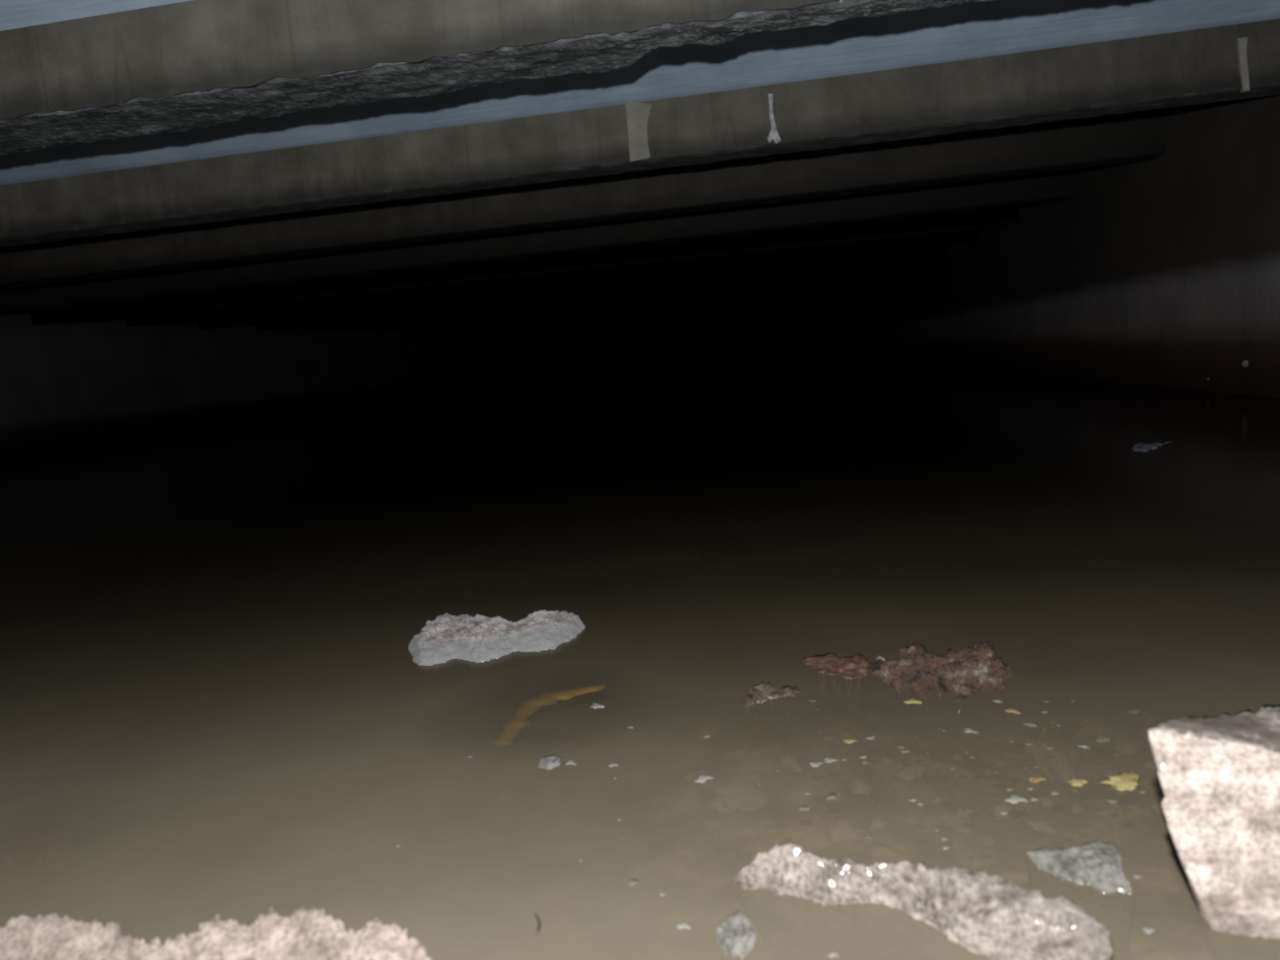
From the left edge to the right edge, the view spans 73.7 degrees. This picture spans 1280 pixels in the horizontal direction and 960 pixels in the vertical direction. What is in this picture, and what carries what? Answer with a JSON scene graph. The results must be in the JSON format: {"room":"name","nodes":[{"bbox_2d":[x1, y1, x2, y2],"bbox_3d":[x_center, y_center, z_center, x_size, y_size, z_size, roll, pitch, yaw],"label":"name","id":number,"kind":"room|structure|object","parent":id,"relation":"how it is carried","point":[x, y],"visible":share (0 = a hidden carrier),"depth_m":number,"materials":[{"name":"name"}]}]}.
{"room":"underground passage","nodes":[
{"label":"underground passage","id":0,"kind":"room"},
{"bbox_2d":[0,311,487,458],"bbox_3d":[-8.876,-2.606,17.499,0.500,3.790,35.200,-4,8,8],"label":"wall","id":1,"kind":"structure","parent":0,"point":[89,383],"depth_m":16.43,"materials":[{"name":"grey concrete"}]},
{"bbox_2d":[0,0,1279,185],"bbox_3d":[-1.683,-4.431,16.269,14.300,1.090,35.200,-4,8,8],"label":"ceiling","id":2,"kind":"structure","parent":0,"point":[979,29],"depth_m":5.33,"materials":[{"name":"grey concrete"}]},
{"bbox_2d":[0,0,998,155],"bbox_3d":[-3.238,-1.802,4.075,14.301,0.422,0.486,-4,8,8],"label":"concrete beam","id":3,"kind":"structure","parent":2,"relation":"attached to","point":[184,66],"depth_m":3.63,"materials":[{"name":"grey concrete"}]},
{"bbox_2d":[30,204,1018,324],"bbox_3d":[-2.180,-3.059,12.119,14.301,0.411,0.374,-4,8,8],"label":"concrete beam","id":4,"kind":"structure","parent":2,"relation":"attached to","point":[1001,216],"depth_m":11.87,"materials":[{"name":"grey concrete"}]},
{"bbox_2d":[0,168,1076,314],"bbox_3d":[-2.437,-2.756,10.165,14.300,0.410,0.359,-4,8,8],"label":"concrete beam","id":5,"kind":"structure","parent":2,"relation":"attached to","point":[1060,185],"depth_m":9.81,"materials":[{"name":"grey concrete"}]},
{"bbox_2d":[124,229,978,327],"bbox_3d":[-1.932,-3.359,14.006,14.300,0.399,0.185,-4,8,8],"label":"concrete beam","id":6,"kind":"structure","parent":2,"relation":"attached to","point":[964,236],"depth_m":13.82,"materials":[{"name":"grey concrete"}]},
{"bbox_2d":[197,243,948,329],"bbox_3d":[-1.675,-3.664,15.965,14.300,0.398,0.187,-4,8,8],"label":"concrete beam","id":7,"kind":"structure","parent":2,"relation":"attached to","point":[943,249],"depth_m":15.80,"materials":[{"name":"grey concrete"}]},
{"bbox_2d":[0,107,1167,288],"bbox_3d":[-2.696,-2.450,8.198,14.301,0.410,0.374,-4,8,8],"label":"concrete beam","id":8,"kind":"structure","parent":2,"relation":"attached to","point":[1135,136],"depth_m":7.72,"materials":[{"name":"grey concrete"}]},
{"bbox_2d":[255,257,925,331],"bbox_3d":[-1.417,-3.969,17.925,14.300,0.398,0.186,-4,8,8],"label":"concrete beam","id":9,"kind":"structure","parent":2,"relation":"attached to","point":[772,276],"depth_m":17.77,"materials":[{"name":"grey concrete"}]},
{"bbox_2d":[302,266,907,333],"bbox_3d":[-1.159,-4.274,19.886,14.300,0.398,0.185,-4,8,8],"label":"concrete beam","id":10,"kind":"structure","parent":2,"relation":"attached to","point":[889,272],"depth_m":19.74,"materials":[{"name":"grey concrete"}]},
{"bbox_2d":[341,275,893,333],"bbox_3d":[-0.901,-4.578,21.845,14.300,0.400,0.185,-4,8,8],"label":"concrete beam","id":11,"kind":"structure","parent":2,"relation":"attached to","point":[882,278],"depth_m":21.71,"materials":[{"name":"grey concrete"}]},
{"bbox_2d":[373,281,880,335],"bbox_3d":[-0.644,-4.882,23.805,14.300,0.401,0.186,-4,8,8],"label":"concrete beam","id":12,"kind":"structure","parent":2,"relation":"attached to","point":[873,284],"depth_m":23.68,"materials":[{"name":"grey concrete"}]},
{"bbox_2d":[401,287,871,335],"bbox_3d":[-0.386,-5.188,25.765,14.300,0.399,0.186,-4,8,8],"label":"concrete beam","id":13,"kind":"structure","parent":2,"relation":"attached to","point":[860,290],"depth_m":25.64,"materials":[{"name":"grey concrete"}]},
{"bbox_2d":[0,18,1279,247],"bbox_3d":[-2.953,-2.139,6.242,14.301,0.423,0.366,-4,8,8],"label":"concrete beam","id":14,"kind":"structure","parent":2,"relation":"attached to","point":[1239,61],"depth_m":5.65,"materials":[{"name":"grey concrete"}]},
{"bbox_2d":[426,292,862,336],"bbox_3d":[-0.128,-5.493,27.725,14.300,0.399,0.185,-4,8,8],"label":"concrete beam","id":15,"kind":"structure","parent":2,"relation":"attached to","point":[847,295],"depth_m":27.60,"materials":[{"name":"grey concrete"}]},
{"bbox_2d":[446,296,854,337],"bbox_3d":[0.130,-5.798,29.684,14.300,0.400,0.185,-4,8,8],"label":"concrete beam","id":16,"kind":"structure","parent":2,"relation":"attached to","point":[849,297],"depth_m":29.57,"materials":[{"name":"grey concrete"}]},
{"bbox_2d":[481,300,844,386],"bbox_3d":[0.721,-5.806,33.853,15.300,3.790,0.300,-4,8,8],"label":"wall","id":17,"kind":"structure","parent":0,"point":[811,331],"depth_m":33.73,"materials":[{"name":"black concrete"}]},
{"bbox_2d":[841,94,1279,398],"bbox_3d":[5.744,-3.594,15.422,0.500,3.790,35.200,-4,8,8],"label":"wall","id":18,"kind":"structure","parent":0,"point":[1164,270],"depth_m":7.84,"materials":[{"name":"grey concrete"}]},
{"bbox_2d":[1241,360,1248,367],"bbox_3d":[4.353,-0.837,6.137,0.025,0.051,0.078,-4,8,9],"label":"flake","id":19,"kind":"object","parent":18,"relation":"attached to","point":[1245,363],"visible":1,"depth_m":6.13,"materials":[{"name":"grey"}]},
{"bbox_3d":[-1.415,-1.379,16.708,14.300,0.300,35.200,-4,8,8],"label":"floor","id":20,"kind":"structure","parent":0,"visible":0},
{"bbox_2d":[0,903,431,959],"bbox_3d":[-0.481,0.565,0.865,0.619,0.204,0.132,-4,8,6],"label":"rock","id":21,"kind":"object","parent":20,"relation":"on","point":[313,934],"visible":1,"depth_m":0.87,"materials":[{"name":"beige stone"}]},
{"bbox_2d":[407,608,585,666],"bbox_3d":[-0.350,0.412,2.049,0.426,0.147,0.243,-4,8,5],"label":"rock","id":22,"kind":"object","parent":20,"relation":"on","point":[479,637],"visible":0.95,"depth_m":2.02,"materials":[{"name":"grey stone"}]},
{"bbox_2d":[537,755,560,769],"bbox_3d":[-0.146,0.510,1.416,0.038,0.097,0.041,-4,8,8],"label":"rock","id":23,"kind":"object","parent":20,"relation":"on","point":[548,762],"visible":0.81,"depth_m":1.41,"materials":[{"name":"grey stone"}]},
{"bbox_2d":[0,355,1279,959],"bbox_3d":[-1.436,-1.616,16.674,14.300,0.001,35.200,-4,8,8],"label":"water","id":24,"kind":"object","parent":20,"relation":"on","point":[215,700],"visible":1,"depth_m":1.91,"materials":[{"name":"brown liquid"}]},
{"bbox_2d":[535,912,540,935],"bbox_3d":[-0.120,0.523,1.006,0.006,0.009,0.035,-6,8,-7],"label":"twig","id":25,"kind":"object","parent":24,"relation":"on","point":[536,915],"visible":1,"depth_m":1.00,"materials":[{"name":"brown wood"}]},
{"bbox_2d":[564,759,577,764],"bbox_3d":[-0.116,0.466,1.404,0.017,0.003,0.027,-9,9,-27],"label":"flake","id":26,"kind":"object","parent":24,"relation":"on","point":[571,762],"visible":1,"depth_m":1.40,"materials":[{"name":"grey stone"}]},
{"bbox_2d":[590,702,604,709],"bbox_3d":[-0.081,0.431,1.627,0.036,0.004,0.026,1,10,38],"label":"flake","id":27,"kind":"object","parent":24,"relation":"on","point":[595,705],"visible":1,"depth_m":1.62,"materials":[{"name":"grey stone"}]},
{"bbox_2d":[608,763,618,767],"bbox_3d":[-0.043,0.463,1.384,0.015,0.002,0.013,2,11,41],"label":"flake","id":28,"kind":"object","parent":24,"relation":"on","point":[611,765],"visible":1,"depth_m":1.38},
{"bbox_2d":[626,879,640,885],"bbox_3d":[-0.011,0.506,1.075,0.028,0.003,0.015,1,10,36],"label":"leaf fragment","id":29,"kind":"object","parent":24,"relation":"in","point":[633,882],"visible":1,"depth_m":1.07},
{"bbox_2d":[675,921,691,929],"bbox_3d":[0.050,0.513,0.979,0.014,0.002,0.016,-10,9,-31],"label":"flake","id":30,"kind":"object","parent":24,"relation":"on","point":[683,925],"visible":1,"depth_m":0.98,"materials":[{"name":"grey stone"}]},
{"bbox_2d":[693,774,714,782],"bbox_3d":[0.099,0.460,1.313,0.029,0.004,0.024,-2,9,17],"label":"flake","id":31,"kind":"object","parent":24,"relation":"on","point":[701,778],"visible":1,"depth_m":1.31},
{"bbox_2d":[798,804,811,810],"bbox_3d":[0.233,0.464,1.209,0.018,0.002,0.014,-3,8,11],"label":"speck","id":32,"kind":"object","parent":24,"relation":"on","point":[806,807],"visible":1,"depth_m":1.21},
{"bbox_2d":[808,761,824,767],"bbox_3d":[0.275,0.443,1.327,0.026,0.003,0.017,-4,8,6],"label":"flake","id":33,"kind":"object","parent":24,"relation":"on","point":[813,764],"visible":1,"depth_m":1.33,"materials":[{"name":"grey stone"}]},
{"bbox_2d":[823,757,839,763],"bbox_3d":[0.298,0.440,1.336,0.026,0.003,0.017,0,9,30],"label":"flake","id":34,"kind":"object","parent":24,"relation":"on","point":[828,760],"visible":1,"depth_m":1.33,"materials":[{"name":"grey stone"}]},
{"bbox_2d":[825,793,837,799],"bbox_3d":[0.275,0.457,1.231,0.020,0.002,0.015,-8,9,-19],"label":"speck","id":35,"kind":"object","parent":24,"relation":"on","point":[831,796],"visible":1,"depth_m":1.23},
{"bbox_2d":[826,951,839,957],"bbox_3d":[0.207,0.508,0.913,0.011,0.002,0.009,3,11,45],"label":"flake","id":36,"kind":"object","parent":24,"relation":"on","point":[832,954],"visible":1,"depth_m":0.91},
{"bbox_2d":[842,738,857,743],"bbox_3d":[0.344,0.427,1.397,0.026,0.003,0.016,-4,8,5],"label":"speck","id":37,"kind":"object","parent":24,"relation":"on","point":[849,741],"visible":1,"depth_m":1.40,"materials":[{"name":"yellow plant"}]},
{"bbox_2d":[865,736,875,739],"bbox_3d":[0.380,0.424,1.401,0.020,0.002,0.012,-8,9,-19],"label":"speck","id":38,"kind":"object","parent":24,"relation":"on","point":[869,737],"visible":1,"depth_m":1.40},
{"bbox_2d":[900,748,911,752],"bbox_3d":[0.419,0.428,1.348,0.016,0.002,0.013,-5,8,0],"label":"speck","id":39,"kind":"object","parent":24,"relation":"on","point":[905,750],"visible":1,"depth_m":1.35},
{"bbox_2d":[903,697,923,703],"bbox_3d":[0.488,0.395,1.526,0.034,0.004,0.024,-2,9,17],"label":"leaf fragment","id":40,"kind":"object","parent":24,"relation":"on","point":[912,700],"visible":1,"depth_m":1.52,"materials":[{"name":"yellow plant"}]},
{"bbox_2d":[962,727,978,733],"bbox_3d":[0.538,0.410,1.393,0.018,0.003,0.028,-9,9,-23],"label":"flake","id":41,"kind":"object","parent":24,"relation":"on","point":[967,730],"visible":1,"depth_m":1.39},
{"bbox_2d":[991,699,1003,702],"bbox_3d":[0.627,0.388,1.498,0.019,0.002,0.014,0,10,31],"label":"speck","id":42,"kind":"object","parent":24,"relation":"on","point":[994,700],"visible":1,"depth_m":1.50},
{"bbox_2d":[1004,786,1013,791],"bbox_3d":[0.524,0.438,1.211,0.012,0.002,0.010,-3,8,11],"label":"speck","id":43,"kind":"object","parent":24,"relation":"on","point":[1007,788],"visible":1,"depth_m":1.21,"materials":[{"name":"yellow plant"}]},
{"bbox_2d":[1004,707,1021,713],"bbox_3d":[0.636,0.393,1.453,0.031,0.003,0.018,2,11,39],"label":"leaf fragment","id":44,"kind":"object","parent":24,"relation":"on","point":[1008,709],"visible":1,"depth_m":1.45,"materials":[{"name":"orange plant"}]},
{"bbox_2d":[1003,794,1029,804],"bbox_3d":[0.521,0.443,1.179,0.024,0.004,0.028,-13,11,-43],"label":"flake","id":45,"kind":"object","parent":24,"relation":"on","point":[1014,799],"visible":1,"depth_m":1.18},
{"bbox_2d":[1022,722,1038,726],"bbox_3d":[0.640,0.401,1.401,0.024,0.003,0.018,-1,9,29],"label":"speck","id":46,"kind":"object","parent":24,"relation":"on","point":[1030,724],"visible":1,"depth_m":1.40},
{"bbox_2d":[1030,796,1039,801],"bbox_3d":[0.544,0.441,1.180,0.012,0.002,0.010,-5,8,-1],"label":"speck","id":47,"kind":"object","parent":24,"relation":"on","point":[1033,798],"visible":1,"depth_m":1.18},
{"bbox_2d":[1027,776,1048,782],"bbox_3d":[0.573,0.431,1.230,0.030,0.003,0.017,-7,8,-14],"label":"leaf fragment","id":48,"kind":"object","parent":24,"relation":"on","point":[1035,779],"visible":1,"depth_m":1.23,"materials":[{"name":"plant"}]},
{"bbox_2d":[1044,746,1054,749],"bbox_3d":[0.633,0.414,1.316,0.015,0.002,0.010,-5,8,2],"label":"speck","id":49,"kind":"object","parent":24,"relation":"on","point":[1047,748],"visible":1,"depth_m":1.32},
{"bbox_2d":[1066,778,1088,786],"bbox_3d":[0.622,0.429,1.210,0.033,0.006,0.019,-5,8,-2],"label":"leaf fragment","id":50,"kind":"object","parent":24,"relation":"on","point":[1077,782],"visible":1,"depth_m":1.21,"materials":[{"name":"yellow plant"}]},
{"bbox_2d":[1078,744,1090,748],"bbox_3d":[0.683,0.410,1.313,0.018,0.002,0.013,-2,9,21],"label":"speck","id":51,"kind":"object","parent":24,"relation":"on","point":[1086,746],"visible":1,"depth_m":1.31},
{"bbox_2d":[1094,735,1110,742],"bbox_3d":[0.722,0.406,1.330,0.035,0.006,0.046,1,10,37],"label":"leaf fragment","id":52,"kind":"object","parent":24,"relation":"on","point":[1100,739],"visible":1,"depth_m":1.33,"materials":[{"name":"plant"}]},
{"bbox_2d":[1105,799,1119,803],"bbox_3d":[0.642,0.436,1.157,0.017,0.002,0.012,-5,8,3],"label":"speck","id":53,"kind":"object","parent":24,"relation":"on","point":[1111,801],"visible":1,"depth_m":1.16},
{"bbox_2d":[1099,772,1140,791],"bbox_3d":[0.681,0.423,1.199,0.069,0.012,0.040,-8,9,-22],"label":"leaf fragment","id":54,"kind":"object","parent":24,"relation":"on","point":[1127,780],"visible":1,"depth_m":1.19,"materials":[{"name":"yellow plant"}]},
{"bbox_2d":[1128,710,1139,713],"bbox_3d":[0.817,0.386,1.413,0.038,0.005,0.027,-3,8,14],"label":"leaf fragment","id":55,"kind":"object","parent":24,"relation":"on","point":[1130,711],"visible":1,"depth_m":1.41,"materials":[{"name":"green plant"}]},
{"bbox_2d":[1132,874,1143,878],"bbox_3d":[0.581,0.464,0.996,0.011,0.001,0.007,1,10,36],"label":"flake","id":56,"kind":"object","parent":24,"relation":"on","point":[1134,875],"visible":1,"depth_m":1.00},
{"bbox_2d":[1139,789,1147,793],"bbox_3d":[0.692,0.429,1.176,0.012,0.002,0.010,-9,9,-25],"label":"speck","id":57,"kind":"object","parent":24,"relation":"on","point":[1141,791],"visible":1,"depth_m":1.17},
{"bbox_2d":[1141,927,1156,933],"bbox_3d":[0.542,0.480,0.908,0.015,0.002,0.010,-3,9,17],"label":"flake","id":58,"kind":"object","parent":24,"relation":"on","point":[1149,931],"visible":1,"depth_m":0.91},
{"bbox_2d":[1130,440,1173,451],"bbox_3d":[2.507,-0.167,4.200,0.382,0.041,0.111,-12,11,-41],"label":"scrap","id":59,"kind":"object","parent":24,"relation":"on","point":[1140,446],"visible":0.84,"depth_m":4.14,"materials":[{"name":"grey"}]},
{"bbox_2d":[716,910,755,958],"bbox_3d":[0.112,0.551,0.963,0.044,0.100,0.070,-4,8,8],"label":"rock","id":60,"kind":"object","parent":20,"relation":"on","point":[735,935],"visible":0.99,"depth_m":0.95,"materials":[{"name":"grey stone"}]},
{"bbox_2d":[741,680,799,708],"bbox_3d":[0.246,0.447,1.604,0.092,0.101,0.116,0,9,31],"label":"lump","id":61,"kind":"object","parent":20,"relation":"on","point":[760,692],"visible":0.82,"depth_m":1.61,"materials":[{"name":"grey stone"}]},
{"bbox_2d":[800,652,868,679],"bbox_3d":[0.398,0.417,1.728,0.134,0.097,0.146,-4,8,8],"label":"fragment","id":62,"kind":"object","parent":20,"relation":"on","point":[820,663],"visible":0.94,"depth_m":1.72,"materials":[{"name":"brown stone"}]},
{"bbox_2d":[731,843,1113,959],"bbox_3d":[0.304,0.506,0.971,0.410,0.152,0.090,1,10,35],"label":"rock","id":63,"kind":"object","parent":20,"relation":"on","point":[993,917],"visible":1,"depth_m":0.93,"materials":[{"name":"stone"}]},
{"bbox_2d":[869,640,1012,699],"bbox_3d":[0.583,0.403,1.658,0.262,0.113,0.276,-3,8,11],"label":"debris heap","id":64,"kind":"object","parent":20,"relation":"on","point":[964,671],"visible":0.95,"depth_m":1.63,"materials":[{"name":"brown stone"}]},
{"bbox_2d":[1026,840,1132,895],"bbox_3d":[0.528,0.502,1.019,0.102,0.109,0.083,-4,8,8],"label":"rock","id":65,"kind":"object","parent":20,"relation":"on","point":[1097,864],"visible":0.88,"depth_m":1.01,"materials":[{"name":"grey stone"}]},
{"bbox_2d":[1148,704,1279,938],"bbox_3d":[0.764,0.388,0.997,0.228,0.299,0.421,2,11,41],"label":"rock","id":66,"kind":"object","parent":20,"relation":"on","point":[1219,775],"visible":0.98,"depth_m":0.89,"materials":[{"name":"stone"}]}
]}

